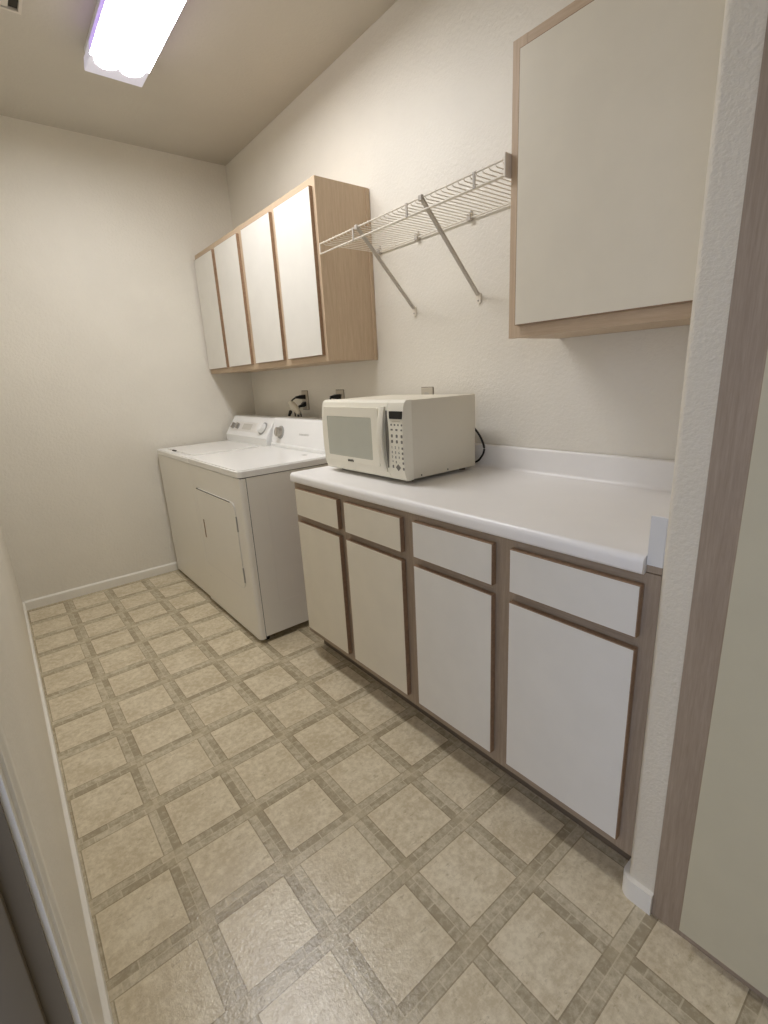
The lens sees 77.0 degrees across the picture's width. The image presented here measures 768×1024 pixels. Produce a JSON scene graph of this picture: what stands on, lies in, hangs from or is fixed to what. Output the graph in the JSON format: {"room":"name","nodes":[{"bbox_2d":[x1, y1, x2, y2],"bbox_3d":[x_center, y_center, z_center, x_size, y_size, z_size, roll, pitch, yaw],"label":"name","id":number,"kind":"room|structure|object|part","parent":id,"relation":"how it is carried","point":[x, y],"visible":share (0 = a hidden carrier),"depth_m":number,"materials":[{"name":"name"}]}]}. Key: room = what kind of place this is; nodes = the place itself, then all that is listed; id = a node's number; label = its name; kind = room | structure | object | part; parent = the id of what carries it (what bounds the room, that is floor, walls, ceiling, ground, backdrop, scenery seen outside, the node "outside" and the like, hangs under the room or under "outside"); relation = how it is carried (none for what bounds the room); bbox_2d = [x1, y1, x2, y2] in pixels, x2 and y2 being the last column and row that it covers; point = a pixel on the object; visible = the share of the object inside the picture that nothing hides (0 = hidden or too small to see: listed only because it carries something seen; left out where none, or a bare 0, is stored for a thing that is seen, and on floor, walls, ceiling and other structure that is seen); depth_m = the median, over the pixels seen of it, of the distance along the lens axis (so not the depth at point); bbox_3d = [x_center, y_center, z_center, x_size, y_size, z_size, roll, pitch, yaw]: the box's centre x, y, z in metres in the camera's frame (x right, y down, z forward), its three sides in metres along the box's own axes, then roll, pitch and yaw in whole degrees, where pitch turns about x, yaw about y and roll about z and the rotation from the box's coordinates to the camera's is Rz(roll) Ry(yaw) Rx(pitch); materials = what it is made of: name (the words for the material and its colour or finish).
{"room":"laundry room","nodes":[
{"label":"laundry room","id":0,"kind":"room"},
{"bbox_2d":[0,524,104,1023],"bbox_3d":[-1.031,-0.312,1.013,0.115,2.786,4.382,-15,20,-37],"label":"wall","id":1,"kind":"structure","parent":0,"point":[22,718],"depth_m":1.03,"materials":[{"name":"beige paint"}]},
{"bbox_2d":[0,801,73,1023],"bbox_3d":[-0.133,0.283,0.055,0.119,2.060,0.992,-15,20,-37],"label":"door","id":2,"kind":"structure","parent":1,"relation":"in","point":[31,990],"depth_m":0.51,"materials":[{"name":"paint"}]},
{"bbox_2d":[0,721,94,1023],"bbox_3d":[-0.084,0.249,0.089,0.016,2.102,1.076,-15,20,-37],"label":"trim","id":3,"kind":"structure","parent":1,"relation":"attached to","point":[12,798],"depth_m":0.54,"materials":[{"name":"paint"}]},
{"bbox_2d":[22,602,113,1023],"bbox_3d":[-1.335,0.866,1.926,0.012,0.062,3.035,-15,20,-37],"label":"baseboard","id":4,"kind":"structure","parent":1,"relation":"attached to","point":[104,998],"depth_m":1.34,"materials":[{"name":"paint"}]},
{"bbox_2d":[0,115,255,601],"bbox_3d":[-1.777,-0.887,3.221,1.843,2.786,0.100,-15,20,-37],"label":"wall","id":5,"kind":"structure","parent":0,"point":[104,365],"depth_m":3.09,"materials":[{"name":"beige paint"}]},
{"bbox_2d":[24,561,178,609],"bbox_3d":[-1.619,0.419,3.583,1.711,0.062,0.012,-15,20,-37],"label":"baseboard","id":6,"kind":"structure","parent":5,"relation":"attached to","point":[34,603],"depth_m":3.31,"materials":[{"name":"paint"}]},
{"bbox_2d":[0,0,397,165],"bbox_3d":[-0.402,-1.890,1.169,1.943,0.100,4.582,-15,20,-37],"label":"ceiling","id":7,"kind":"structure","parent":0,"point":[225,70],"depth_m":2.32,"materials":[{"name":"paint"}]},
{"bbox_2d":[0,0,22,14],"bbox_3d":[-1.492,-1.929,1.733,0.318,0.013,0.242,-15,20,-37],"label":"ceiling vent","id":8,"kind":"object","parent":7,"relation":"in","point":[15,6],"visible":1,"depth_m":1.88,"materials":[{"name":"beige metal"}]},
{"bbox_3d":[-1.492,-1.925,1.734,0.228,0.004,0.194,-15,20,-37],"label":"damper plate","id":9,"kind":"part","parent":8,"relation":"part of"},
{"bbox_2d":[84,0,185,86],"bbox_3d":[-0.864,-1.931,1.757,0.241,0.087,1.217,-15,20,-37],"label":"ceiling light","id":10,"kind":"object","parent":7,"relation":"attached to","point":[125,39],"visible":1,"depth_m":1.97,"materials":[{"name":"white plastic"}]},
{"bbox_2d":[27,569,767,1023],"bbox_3d":[-0.251,0.886,1.942,1.943,0.100,4.582,-15,20,-37],"label":"floor","id":11,"kind":"structure","parent":0,"point":[266,831],"depth_m":1.39,"materials":[{"name":"tile"}]},
{"bbox_2d":[157,414,284,594],"bbox_3d":[-1.087,-0.096,3.404,0.685,1.094,0.691,-15,20,-37],"label":"washing machine","id":12,"kind":"object","parent":11,"relation":"on","point":[246,431],"visible":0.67,"depth_m":3.22,"materials":[{"name":"white metal"}]},
{"bbox_3d":[-1.165,-0.437,3.260,0.435,0.005,0.571,-15,20,-37],"label":"lid","id":13,"kind":"part","parent":12,"relation":"part of","materials":[{"name":"white metal"}]},
{"bbox_3d":[-0.949,-0.598,3.394,0.041,0.060,0.600,-15,20,-37],"label":"control panel","id":14,"kind":"part","parent":12,"relation":"part of","materials":[{"name":"white plastic"}]},
{"bbox_3d":[-0.819,-0.561,3.213,0.059,0.070,0.072,-15,20,-37],"label":"knob","id":15,"kind":"part","parent":12,"relation":"part of","materials":[{"name":"white plastic"}]},
{"bbox_2d":[188,416,328,639],"bbox_3d":[-0.636,0.031,2.854,0.695,1.098,0.739,-15,20,-37],"label":"dryer","id":16,"kind":"object","parent":11,"relation":"on","point":[245,500],"visible":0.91,"depth_m":2.54,"materials":[{"name":"white metal"}]},
{"bbox_3d":[-0.910,0.132,2.669,0.004,0.458,0.563,-15,20,-37],"label":"door","id":17,"kind":"part","parent":16,"relation":"part of","materials":[{"name":"white metal"}]},
{"bbox_3d":[-0.883,0.191,2.686,0.032,0.857,0.737,-15,20,-37],"label":"panel","id":18,"kind":"part","parent":16,"relation":"part of","materials":[{"name":"white metal"}]},
{"bbox_3d":[-0.666,-0.503,3.036,0.042,0.063,0.062,-15,20,-37],"label":"knob","id":19,"kind":"part","parent":16,"relation":"part of","materials":[{"name":"grey plastic"}]},
{"bbox_2d":[294,482,431,719],"bbox_3d":[0.088,0.285,2.217,0.631,0.874,0.793,-15,20,-37],"label":"base cabinet","id":20,"kind":"object","parent":11,"relation":"on","point":[356,553],"visible":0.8,"depth_m":1.93,"materials":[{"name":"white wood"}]},
{"bbox_3d":[-0.289,-0.020,2.087,0.018,0.122,0.336,-15,20,-37],"label":"drawer","id":21,"kind":"part","parent":20,"relation":"part of","materials":[{"name":"beige laminate"}]},
{"bbox_3d":[-0.270,0.333,2.185,0.018,0.543,0.336,-15,20,-37],"label":"door","id":22,"kind":"part","parent":20,"relation":"part of","materials":[{"name":"beige laminate"}]},
{"bbox_3d":[-0.044,0.049,1.792,0.018,0.122,0.336,-15,20,-37],"label":"drawer","id":23,"kind":"part","parent":20,"relation":"part of","materials":[{"name":"beige laminate"}]},
{"bbox_3d":[-0.025,0.401,1.891,0.018,0.543,0.336,-15,20,-37],"label":"door","id":24,"kind":"part","parent":20,"relation":"part of","materials":[{"name":"beige laminate"}]},
{"bbox_2d":[410,513,661,859],"bbox_3d":[0.589,0.425,1.616,0.631,0.874,0.797,-15,20,-37],"label":"base cabinet","id":25,"kind":"object","parent":11,"relation":"on","point":[539,660],"visible":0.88,"depth_m":1.31,"materials":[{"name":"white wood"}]},
{"bbox_3d":[0.207,0.119,1.491,0.018,0.122,0.328,-15,20,-37],"label":"drawer","id":26,"kind":"part","parent":25,"relation":"part of","materials":[{"name":"white laminate"}]},
{"bbox_3d":[0.226,0.471,1.590,0.018,0.543,0.328,-15,20,-37],"label":"door","id":27,"kind":"part","parent":25,"relation":"part of","materials":[{"name":"white laminate"}]},
{"bbox_2d":[290,443,674,575],"bbox_3d":[0.313,-0.130,1.783,0.629,0.140,1.596,-15,20,-37],"label":"countertop","id":28,"kind":"structure","parent":25,"relation":"on","point":[610,510],"depth_m":1.55,"materials":[{"name":"white laminate"}]},
{"bbox_2d":[322,394,484,481],"bbox_3d":[0.067,-0.340,2.098,0.482,0.314,0.554,-15,20,-37],"label":"microwave","id":29,"kind":"object","parent":28,"relation":"on","point":[408,438],"visible":1,"depth_m":1.91,"materials":[{"name":"white plastic"}]},
{"bbox_3d":[-0.113,-0.317,2.020,0.048,0.298,0.454,-15,20,-37],"label":"door","id":30,"kind":"part","parent":29,"relation":"part of","materials":[{"name":"beige plastic"}]},
{"bbox_3d":[-0.008,-0.276,1.849,0.030,0.250,0.043,10,20,40],"label":"handle","id":31,"kind":"part","parent":29,"relation":"part of","materials":[{"name":"beige plastic"}]},
{"bbox_3d":[0.059,-0.269,1.813,0.048,0.298,0.090,-15,20,-37],"label":"control panel","id":32,"kind":"part","parent":29,"relation":"part of","materials":[{"name":"beige plastic"}]},
{"bbox_3d":[0.325,-0.302,2.135,0.054,0.187,0.273,-15,20,-37],"label":"power cord","id":33,"kind":"part","parent":29,"relation":"part of","materials":[{"name":"black plastic"}]},
{"bbox_3d":[0.475,0.541,1.290,0.018,0.543,0.338,-15,20,-37],"label":"door","id":34,"kind":"part","parent":25,"relation":"part of","materials":[{"name":"white laminate"}]},
{"bbox_3d":[0.456,0.189,1.192,0.018,0.122,0.338,-15,20,-37],"label":"drawer","id":35,"kind":"part","parent":25,"relation":"part of","materials":[{"name":"white laminate"}]},
{"bbox_2d":[651,17,767,1002],"bbox_3d":[1.141,-0.159,0.682,0.646,2.440,0.972,-15,20,-37],"label":"pantry cabinet","id":36,"kind":"object","parent":11,"relation":"on","point":[711,887],"visible":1,"depth_m":0.93,"materials":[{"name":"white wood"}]},
{"bbox_3d":[0.904,-0.088,0.485,0.016,2.366,0.866,-15,20,-37],"label":"door","id":37,"kind":"part","parent":36,"relation":"part of","materials":[{"name":"laminate"}]},
{"bbox_3d":[0.981,1.045,0.814,0.021,0.070,0.846,-15,20,-37],"label":"rail","id":38,"kind":"part","parent":36,"relation":"part of","materials":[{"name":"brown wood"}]},
{"bbox_2d":[225,0,689,459],"bbox_3d":[0.387,-0.694,2.106,0.100,2.786,4.582,-15,20,-37],"label":"wall","id":39,"kind":"structure","parent":0,"point":[420,102],"depth_m":1.99,"materials":[{"name":"beige paint"}]},
{"bbox_2d":[194,225,298,373],"bbox_3d":[-0.933,-1.354,3.232,0.322,0.789,0.778,-15,20,-37],"label":"upper cabinet","id":40,"kind":"object","parent":39,"relation":"attached to","point":[220,267],"visible":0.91,"depth_m":3.08,"materials":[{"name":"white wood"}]},
{"bbox_3d":[-1.180,-1.355,3.297,0.018,0.718,0.327,-15,20,-37],"label":"door","id":41,"kind":"part","parent":40,"relation":"part of","materials":[{"name":"white laminate"}]},
{"bbox_3d":[-1.036,-1.326,3.153,0.020,0.789,0.778,-15,20,-37],"label":"frame","id":42,"kind":"part","parent":40,"relation":"part of","materials":[{"name":"brown wood"}]},
{"bbox_3d":[-0.936,-1.287,3.005,0.018,0.718,0.341,-15,20,-37],"label":"door","id":43,"kind":"part","parent":40,"relation":"part of","materials":[{"name":"white laminate"}]},
{"bbox_2d":[301,390,308,409],"bbox_3d":[-0.520,-0.737,3.179,0.007,0.123,0.081,-15,20,-37],"label":"wall outlet","id":44,"kind":"object","parent":39,"relation":"attached to","point":[305,393],"visible":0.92,"depth_m":3.17,"materials":[{"name":"beige plastic"}]},
{"bbox_2d":[291,395,305,415],"bbox_3d":[-0.555,-0.556,3.204,0.101,0.430,0.041,-9,17,-21],"label":"plug","id":45,"kind":"object","parent":44,"relation":"in","point":[298,396],"visible":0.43,"depth_m":3.14,"materials":[{"name":"black plastic"}]},
{"bbox_2d":[288,401,300,416],"bbox_3d":[-0.567,-0.570,3.128,0.046,0.299,0.132,-15,20,-37],"label":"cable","id":46,"kind":"object","parent":45,"relation":"hanging from","point":[293,405],"visible":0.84,"depth_m":3.07,"materials":[{"name":"white plastic"}]},
{"bbox_2d":[298,402,305,416],"bbox_3d":[-0.533,-0.608,3.192,0.038,0.236,0.058,9,19,36],"label":"plug","id":47,"kind":"object","parent":44,"relation":"in","point":[303,404],"visible":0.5,"depth_m":3.16,"materials":[{"name":"black plastic"}]},
{"bbox_2d":[240,175,377,368],"bbox_3d":[-0.432,-1.213,2.630,0.322,0.789,0.812,-15,20,-37],"label":"upper cabinet","id":48,"kind":"object","parent":39,"relation":"attached to","point":[308,308],"visible":1,"depth_m":2.38,"materials":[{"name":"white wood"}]},
{"bbox_3d":[-0.674,-1.214,2.690,0.018,0.718,0.349,-15,20,-37],"label":"door","id":49,"kind":"part","parent":48,"relation":"part of","materials":[{"name":"white laminate"}]},
{"bbox_3d":[-0.537,-1.186,2.553,0.020,0.789,0.806,-15,20,-37],"label":"frame","id":50,"kind":"part","parent":48,"relation":"part of","materials":[{"name":"brown wood"}]},
{"bbox_3d":[-0.421,-1.143,2.386,0.018,0.718,0.344,-15,20,-37],"label":"door","id":51,"kind":"part","parent":48,"relation":"part of","materials":[{"name":"white laminate"}]},
{"bbox_2d":[330,394,340,398],"bbox_3d":[-0.283,-0.483,2.891,0.074,0.430,0.040,-15,20,-37],"label":"plug","id":52,"kind":"object","parent":39,"relation":"attached to","point":[335,396],"visible":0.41,"depth_m":2.83,"materials":[{"name":"black plastic"}]},
{"bbox_2d":[336,389,344,398],"bbox_3d":[-0.261,-0.664,2.867,0.007,0.123,0.085,-15,20,-37],"label":"wall outlet","id":53,"kind":"object","parent":39,"relation":"attached to","point":[341,392],"visible":0.38,"depth_m":2.84,"materials":[{"name":"beige plastic"}]},
{"bbox_2d":[319,152,511,315],"bbox_3d":[0.158,-1.009,1.941,0.320,0.348,1.044,-15,20,-37],"label":"wire shelf","id":54,"kind":"object","parent":39,"relation":"attached to","point":[507,156],"visible":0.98,"depth_m":1.85,"materials":[{"name":"white metal"}]},
{"bbox_3d":[0.033,-1.111,1.817,0.006,0.047,1.039,-15,20,-37],"label":"rail","id":55,"kind":"part","parent":54,"relation":"part of","materials":[{"name":"white metal"}]},
{"bbox_3d":[0.142,-0.936,2.248,0.006,0.044,0.024,-15,20,-37],"label":"foot plate","id":56,"kind":"part","parent":54,"relation":"part of","materials":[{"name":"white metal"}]},
{"bbox_3d":[0.105,-1.127,1.838,0.006,0.006,0.986,-15,20,-37],"label":"rail","id":57,"kind":"part","parent":54,"relation":"part of","materials":[{"name":"white metal"}]},
{"bbox_3d":[0.275,-1.178,1.981,0.007,0.007,1.006,-15,20,-37],"label":"rail","id":58,"kind":"part","parent":54,"relation":"part of","materials":[{"name":"white metal"}]},
{"bbox_3d":[0.384,-0.868,1.958,0.006,0.044,0.024,-15,20,-37],"label":"foot plate","id":59,"kind":"part","parent":54,"relation":"part of","materials":[{"name":"white metal"}]},
{"bbox_2d":[421,387,433,394],"bbox_3d":[0.207,-0.535,2.305,0.007,0.121,0.083,-15,20,-37],"label":"wall outlet","id":60,"kind":"object","parent":39,"relation":"attached to","point":[424,390],"visible":0.41,"depth_m":2.29,"materials":[{"name":"beige plastic"}]},
{"bbox_2d":[474,443,674,492],"bbox_3d":[0.532,-0.216,1.968,0.033,0.097,1.562,-15,20,-37],"label":"backsplash","id":61,"kind":"structure","parent":39,"relation":"attached to","point":[626,471],"depth_m":1.74,"materials":[{"name":"white laminate"}]},
{"bbox_2d":[509,0,725,338],"bbox_3d":[0.691,-0.908,1.290,0.309,0.784,0.647,-15,20,-37],"label":"upper cabinet","id":62,"kind":"object","parent":39,"relation":"attached to","point":[613,101],"visible":0.75,"depth_m":1.21,"materials":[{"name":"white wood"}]},
{"bbox_2d":[630,0,767,892],"bbox_3d":[0.818,-0.419,1.033,0.628,2.786,0.072,-15,20,-37],"label":"wall","id":63,"kind":"structure","parent":0,"point":[745,21],"depth_m":0.88,"materials":[{"name":"paint"}]},
{"bbox_2d":[622,858,653,914],"bbox_3d":[0.672,0.947,1.245,0.114,0.060,0.078,-15,20,-37],"label":"baseboard","id":64,"kind":"structure","parent":63,"relation":"attached to","point":[638,894],"depth_m":1.21,"materials":[{"name":"paint"}]}
]}

